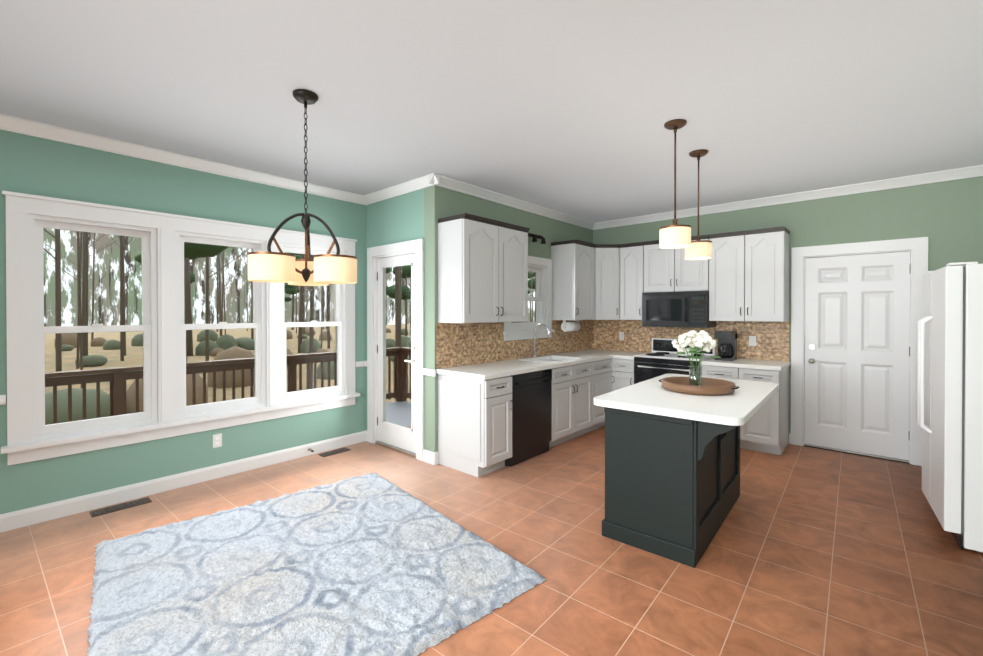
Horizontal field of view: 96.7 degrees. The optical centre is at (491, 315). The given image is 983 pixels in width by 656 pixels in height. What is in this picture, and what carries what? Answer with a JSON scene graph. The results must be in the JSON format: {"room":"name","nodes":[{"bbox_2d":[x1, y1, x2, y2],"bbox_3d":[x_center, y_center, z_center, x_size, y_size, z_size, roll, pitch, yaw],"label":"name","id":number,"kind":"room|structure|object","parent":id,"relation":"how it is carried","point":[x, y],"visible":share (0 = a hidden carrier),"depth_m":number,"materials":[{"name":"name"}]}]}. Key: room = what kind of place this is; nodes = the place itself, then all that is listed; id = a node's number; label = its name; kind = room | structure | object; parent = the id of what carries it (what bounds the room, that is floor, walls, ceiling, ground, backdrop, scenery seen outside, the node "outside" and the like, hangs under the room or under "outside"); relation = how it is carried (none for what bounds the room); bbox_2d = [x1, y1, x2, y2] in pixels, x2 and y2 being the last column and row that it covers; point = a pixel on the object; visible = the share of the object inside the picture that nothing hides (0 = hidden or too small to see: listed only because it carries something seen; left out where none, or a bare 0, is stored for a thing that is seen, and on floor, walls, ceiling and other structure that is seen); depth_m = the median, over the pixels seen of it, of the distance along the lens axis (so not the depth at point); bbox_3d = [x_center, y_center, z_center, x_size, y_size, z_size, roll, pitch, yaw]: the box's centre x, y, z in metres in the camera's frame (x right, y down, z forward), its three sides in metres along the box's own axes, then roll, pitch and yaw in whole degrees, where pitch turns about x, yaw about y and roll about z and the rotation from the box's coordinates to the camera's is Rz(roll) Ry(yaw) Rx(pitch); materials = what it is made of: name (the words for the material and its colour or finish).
{"room":"kitchen","nodes":[
{"label":"kitchen","id":0,"kind":"room"},
{"bbox_2d":[0,130,365,513],"bbox_3d":[-3.239,0.060,2.991,0.150,2.740,5.620,0,1,42],"label":"wall","id":1,"kind":"structure","parent":0,"point":[33,165],"depth_m":3.50,"materials":[{"name":"green paint"}]},
{"bbox_2d":[1,191,359,464],"bbox_3d":[-2.393,0.083,3.881,0.210,1.812,2.625,0,1,42],"label":"triple window","id":2,"kind":"structure","parent":1,"relation":"in","point":[167,412],"depth_m":3.50,"materials":[{"name":"white wood"}]},
{"bbox_2d":[0,113,363,204],"bbox_3d":[-3.125,-1.265,2.941,0.077,0.085,5.230,0,1,42],"label":"crown molding","id":3,"kind":"structure","parent":1,"relation":"attached to","point":[10,123],"depth_m":3.47,"materials":[{"name":"white wood"}]},
{"bbox_2d":[0,430,366,532],"bbox_3d":[-3.162,1.372,2.952,0.030,0.115,5.290,0,1,42],"label":"baseboard","id":4,"kind":"structure","parent":1,"relation":"attached to","point":[41,513],"depth_m":3.51,"materials":[{"name":"white wood"}]},
{"bbox_2d":[213,433,221,447],"bbox_3d":[-2.398,1.097,3.823,0.006,0.115,0.070,0,1,42],"label":"outlet plates","id":5,"kind":"object","parent":1,"relation":"attached to","point":[217,440],"visible":1,"depth_m":3.82,"materials":[{"name":"white plastic"}]},
{"bbox_2d":[366,188,424,448],"bbox_3d":[-0.983,0.049,4.644,1.020,2.740,0.150,0,1,42],"label":"wall","id":6,"kind":"structure","parent":0,"point":[398,219],"depth_m":4.55,"materials":[{"name":"green paint"}]},
{"bbox_2d":[367,239,423,460],"bbox_3d":[-0.976,0.335,4.616,0.960,2.162,0.166,0,1,42],"label":"patio door","id":7,"kind":"structure","parent":6,"relation":"in","point":[381,431],"depth_m":4.66,"materials":[{"name":"white wood"}]},
{"bbox_2d":[364,175,435,204],"bbox_3d":[-0.968,-1.276,4.471,1.080,0.085,0.077,0,1,42],"label":"crown molding","id":8,"kind":"structure","parent":6,"relation":"attached to","point":[419,183],"depth_m":4.45,"materials":[{"name":"white wood"}]},
{"bbox_2d":[0,426,982,655],"bbox_3d":[-0.141,1.485,2.276,5.740,0.100,8.660,0,1,42],"label":"floor","id":9,"kind":"structure","parent":0,"point":[810,551],"depth_m":2.53,"materials":[{"name":"tile"}]},
{"bbox_2d":[89,497,151,516],"bbox_3d":[-2.754,1.424,3.252,0.120,0.008,0.340,0,1,42],"label":"floor vent","id":10,"kind":"object","parent":9,"relation":"in","point":[110,509],"depth_m":3.23,"materials":[{"name":"brown"}]},
{"bbox_2d":[87,473,546,655],"bbox_3d":[-1.077,1.412,2.540,1.879,0.039,2.077,0,1,-41],"label":"rug","id":11,"kind":"object","parent":9,"relation":"on","point":[372,564],"visible":1,"depth_m":2.33,"materials":[{"name":"blue fabric"}]},
{"bbox_2d":[318,447,349,456],"bbox_3d":[-1.623,1.416,4.521,0.120,0.008,0.300,0,1,42],"label":"floor vent","id":12,"kind":"object","parent":9,"relation":"in","point":[325,454],"depth_m":4.50,"materials":[{"name":"brown"}]},
{"bbox_2d":[505,369,551,466],"bbox_3d":[0.196,0.987,4.477,0.630,0.865,0.640,0,1,42],"label":"dishwasher","id":13,"kind":"object","parent":9,"relation":"on","point":[531,416],"visible":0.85,"depth_m":4.25,"materials":[{"name":"black metal"}]},
{"bbox_2d":[436,349,631,476],"bbox_3d":[0.712,0.959,5.084,0.630,0.913,3.024,0,1,42],"label":"base cabinet","id":14,"kind":"object","parent":9,"relation":"on","point":[475,404],"depth_m":4.09,"materials":[{"name":"grey paint"}]},
{"bbox_2d":[532,323,548,357],"bbox_3d":[0.603,0.300,5.159,0.238,0.410,0.120,0,1,42],"label":"faucet","id":15,"kind":"object","parent":14,"relation":"on","point":[534,355],"visible":0.98,"depth_m":5.17,"materials":[{"name":"silver metal"}]},
{"bbox_2d":[612,352,647,390],"bbox_3d":[1.841,0.957,5.665,0.281,0.909,0.653,0,1,42],"label":"base cabinet","id":16,"kind":"object","parent":9,"relation":"on","point":[622,363],"depth_m":5.47,"materials":[{"name":"grey paint"}]},
{"bbox_2d":[601,406,739,567],"bbox_3d":[1.413,0.997,3.070,0.814,0.864,1.286,0,1,42],"label":"kitchen island","id":17,"kind":"object","parent":9,"relation":"on","point":[672,475],"depth_m":2.66,"materials":[{"name":"black paint"}]},
{"bbox_2d":[594,374,778,429],"bbox_3d":[1.421,0.543,3.059,0.892,0.041,1.514,0,1,42],"label":"island countertop","id":18,"kind":"structure","parent":17,"relation":"on","point":[735,408],"depth_m":2.67,"materials":[{"name":"white stone"}]},
{"bbox_2d":[658,376,739,395],"bbox_3d":[1.437,0.492,3.051,0.515,0.060,0.464,0,1,42],"label":"wood tray","id":19,"kind":"object","parent":18,"relation":"on","point":[711,386],"visible":0.98,"depth_m":2.94,"materials":[{"name":"brown wood"}]},
{"bbox_2d":[671,330,720,385],"bbox_3d":[1.434,0.306,3.087,0.299,0.401,0.304,0,1,42],"label":"vase","id":20,"kind":"object","parent":19,"relation":"on","point":[702,341],"visible":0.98,"depth_m":3.05,"materials":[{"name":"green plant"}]},
{"bbox_2d":[634,338,715,383],"bbox_3d":[2.206,0.854,5.284,0.760,1.098,0.698,0,1,42],"label":"range","id":21,"kind":"object","parent":9,"relation":"on","point":[663,357],"visible":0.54,"depth_m":5.20,"materials":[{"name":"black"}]},
{"bbox_2d":[677,348,693,355],"bbox_3d":[2.232,0.347,5.083,0.238,0.243,0.180,0,1,42],"label":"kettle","id":22,"kind":"object","parent":21,"relation":"on","point":[684,354],"visible":0.1,"depth_m":5.00,"materials":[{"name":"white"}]},
{"bbox_2d":[701,358,790,454],"bbox_3d":[2.798,0.962,4.812,0.742,0.909,0.653,0,1,42],"label":"base cabinet","id":23,"kind":"object","parent":9,"relation":"on","point":[767,431],"depth_m":4.52,"materials":[{"name":"grey paint"}]},
{"bbox_2d":[714,330,736,360],"bbox_3d":[2.642,0.342,4.940,0.180,0.329,0.266,0,1,42],"label":"coffee maker","id":24,"kind":"object","parent":23,"relation":"on","point":[727,345],"visible":1,"depth_m":4.90,"materials":[{"name":"black plastic"}]},
{"bbox_2d":[917,262,982,551],"bbox_3d":[3.293,0.554,2.805,0.782,1.755,0.780,0,0,37],"label":"refrigerator","id":25,"kind":"object","parent":9,"relation":"on","point":[950,375],"visible":1,"depth_m":2.67,"materials":[{"name":"white metal"}]},
{"bbox_2d":[0,0,982,222],"bbox_3d":[-0.141,-1.355,2.257,5.740,0.100,8.660,0,1,42],"label":"ceiling","id":26,"kind":"structure","parent":0,"point":[571,107],"depth_m":2.53,"materials":[{"name":"white paint"}]},
{"bbox_2d":[247,89,356,285],"bbox_3d":[-1.135,-0.749,2.559,0.580,1.114,0.534,0,1,42],"label":"chandelier","id":27,"kind":"object","parent":26,"relation":"hanging from","point":[326,269],"visible":1,"depth_m":2.48,"materials":[{"name":"beige glass"}]},
{"bbox_2d":[659,119,690,248],"bbox_3d":[1.255,-0.889,2.985,0.202,0.839,0.202,0,1,42],"label":"pendant light","id":28,"kind":"object","parent":26,"relation":"hanging from","point":[674,235],"visible":1,"depth_m":2.93,"materials":[{"name":"beige glass"}]},
{"bbox_2d":[685,149,711,259],"bbox_3d":[1.670,-0.885,3.525,0.202,0.854,0.202,0,1,42],"label":"pendant light","id":29,"kind":"object","parent":26,"relation":"hanging from","point":[698,249],"visible":0.85,"depth_m":3.46,"materials":[{"name":"brown metal"}]},
{"bbox_2d":[424,185,592,451],"bbox_3d":[0.465,0.044,5.389,0.150,2.740,3.190,0,1,42],"label":"wall","id":30,"kind":"structure","parent":0,"point":[440,202],"depth_m":4.24,"materials":[{"name":"green paint"}]},
{"bbox_2d":[438,213,529,322],"bbox_3d":[-0.050,-0.425,4.405,0.384,0.992,0.960,0,1,42],"label":"upper cabinet","id":31,"kind":"object","parent":30,"relation":"attached to","point":[482,269],"visible":1,"depth_m":4.15,"materials":[{"name":"grey paint"}]},
{"bbox_2d":[428,173,595,229],"bbox_3d":[0.449,-1.281,5.190,0.075,0.085,3.037,0,1,42],"label":"crown molding","id":32,"kind":"structure","parent":30,"relation":"attached to","point":[442,181],"depth_m":4.81,"materials":[{"name":"white wood"}]},
{"bbox_2d":[436,320,591,368],"bbox_3d":[0.483,0.285,5.287,0.011,0.437,3.018,0,1,42],"label":"backsplash","id":33,"kind":"structure","parent":30,"relation":"attached to","point":[460,344],"depth_m":4.74,"materials":[{"name":"tile"}]},
{"bbox_2d":[503,256,553,340],"bbox_3d":[0.409,-0.213,5.283,0.185,0.995,0.970,0,1,42],"label":"sink window","id":34,"kind":"structure","parent":30,"relation":"in","point":[541,267],"depth_m":5.49,"materials":[{"name":"white"}]},
{"bbox_2d":[528,233,545,243],"bbox_3d":[0.491,-0.925,5.206,0.120,0.110,0.500,0,1,42],"label":"track spotlight","id":35,"kind":"object","parent":30,"relation":"attached to","point":[535,237],"visible":0.5,"depth_m":5.29,"materials":[{"name":"grey metal"}]},
{"bbox_2d":[551,239,595,319],"bbox_3d":[1.068,-0.434,5.659,0.384,0.992,0.490,0,1,42],"label":"upper cabinet","id":36,"kind":"object","parent":30,"relation":"attached to","point":[572,279],"visible":1,"depth_m":5.50,"materials":[{"name":"grey paint"}]},
{"bbox_2d":[561,320,580,331],"bbox_3d":[1.030,0.136,5.670,0.124,0.146,0.324,0,1,42],"label":"paper towel","id":37,"kind":"object","parent":36,"relation":"attached to","point":[569,326],"visible":0.96,"depth_m":5.59,"materials":[{"name":"white paper"}]},
{"bbox_2d":[593,176,982,432],"bbox_3d":[3.183,0.047,5.003,4.420,2.740,0.150,0,1,42],"label":"wall","id":38,"kind":"structure","parent":0,"point":[945,218],"depth_m":4.36,"materials":[{"name":"green paint"}]},
{"bbox_2d":[594,244,619,319],"bbox_3d":[1.507,-0.436,5.997,0.588,0.992,0.588,0,1,42],"label":"upper cabinet","id":39,"kind":"object","parent":38,"relation":"attached to","point":[606,281],"visible":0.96,"depth_m":5.75,"materials":[{"name":"grey paint"}]},
{"bbox_2d":[619,242,643,319],"bbox_3d":[1.914,-0.435,5.771,0.316,0.992,0.384,0,1,42],"label":"upper cabinet","id":40,"kind":"object","parent":38,"relation":"attached to","point":[631,273],"visible":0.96,"depth_m":5.65,"materials":[{"name":"grey paint"}]},
{"bbox_2d":[643,235,708,292],"bbox_3d":[2.321,-0.607,5.407,0.766,0.642,0.384,0,1,42],"label":"upper cabinet","id":41,"kind":"object","parent":38,"relation":"attached to","point":[670,270],"visible":0.81,"depth_m":5.30,"materials":[{"name":"grey paint"}]},
{"bbox_2d":[642,291,715,327],"bbox_3d":[2.292,-0.069,5.379,0.762,0.426,0.442,0,1,42],"label":"microwave","id":42,"kind":"object","parent":41,"relation":"attached to","point":[688,309],"visible":0.98,"depth_m":5.21,"materials":[{"name":"black metal"}]},
{"bbox_2d":[592,320,788,360],"bbox_3d":[2.388,0.283,5.601,2.378,0.437,0.015,0,1,42],"label":"backsplash","id":43,"kind":"structure","parent":38,"relation":"attached to","point":[755,340],"depth_m":5.33,"materials":[{"name":"tile"}]},
{"bbox_2d":[708,226,789,321],"bbox_3d":[2.881,-0.429,4.909,0.728,0.992,0.384,0,1,42],"label":"upper cabinet","id":44,"kind":"object","parent":38,"relation":"attached to","point":[749,273],"visible":1,"depth_m":4.76,"materials":[{"name":"grey paint"}]},
{"bbox_2d":[592,165,982,229],"bbox_3d":[3.014,-1.279,4.993,4.170,0.085,0.077,0,1,42],"label":"crown molding","id":45,"kind":"structure","parent":38,"relation":"attached to","point":[972,171],"depth_m":4.63,"materials":[{"name":"white wood"}]},
{"bbox_2d":[791,237,927,465],"bbox_3d":[3.717,0.341,4.478,1.060,2.152,0.206,0,1,42],"label":"door","id":46,"kind":"structure","parent":38,"relation":"in","point":[856,312],"depth_m":4.44,"materials":[{"name":"white wood"}]},
{"label":"outside","id":47,"kind":"structure","parent":0,"visible":0},
{"bbox_2d":[44,324,410,402],"bbox_3d":[-12.367,2.938,31.162,120.000,0.200,150.000,0,1,42],"label":"ground","id":48,"kind":"structure","parent":47,"point":[69,364],"depth_m":30.11,"materials":[{"name":"beige soil"}]},
{"bbox_2d":[43,228,535,424],"bbox_3d":[-7.714,-10.706,31.553,112.267,29.107,139.458,0,1,42],"label":"trees","id":49,"kind":"object","parent":48,"relation":"on","point":[233,348],"depth_m":24.73,"materials":[{"name":"brown plant"}]},
{"bbox_2d":[386,401,410,426],"bbox_3d":[-3.035,1.669,3.912,3.085,0.250,7.750,0,1,42],"label":"deck","id":50,"kind":"object","parent":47,"point":[398,412],"depth_m":6.78,"materials":[{"name":"grey"}]},
{"bbox_2d":[45,347,400,423],"bbox_3d":[-4.143,1.061,4.900,0.150,0.948,7.784,0,1,42],"label":"deck railing","id":51,"kind":"object","parent":50,"relation":"on","point":[117,380],"depth_m":5.45,"materials":[{"name":"brown wood"}]},
{"bbox_2d":[401,347,410,401],"bbox_3d":[-0.471,1.049,6.747,2.874,0.948,0.140,0,1,42],"label":"deck railing","id":52,"kind":"object","parent":50,"relation":"on","point":[406,351],"depth_m":7.68,"materials":[{"name":"brown wood"}]},
{"bbox_3d":[1.110,0.084,-0.530,0.150,2.740,6.150,0,1,42],"label":"wall","id":53,"kind":"structure","parent":0,"visible":0},
{"bbox_2d":[0,395,5,404],"bbox_3d":[-4.069,0.565,1.933,0.023,0.065,2.570,0,1,42],"label":"trim","id":54,"kind":"structure","parent":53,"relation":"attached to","point":[2,397],"depth_m":2.88,"materials":[{"name":"white"}]}
]}

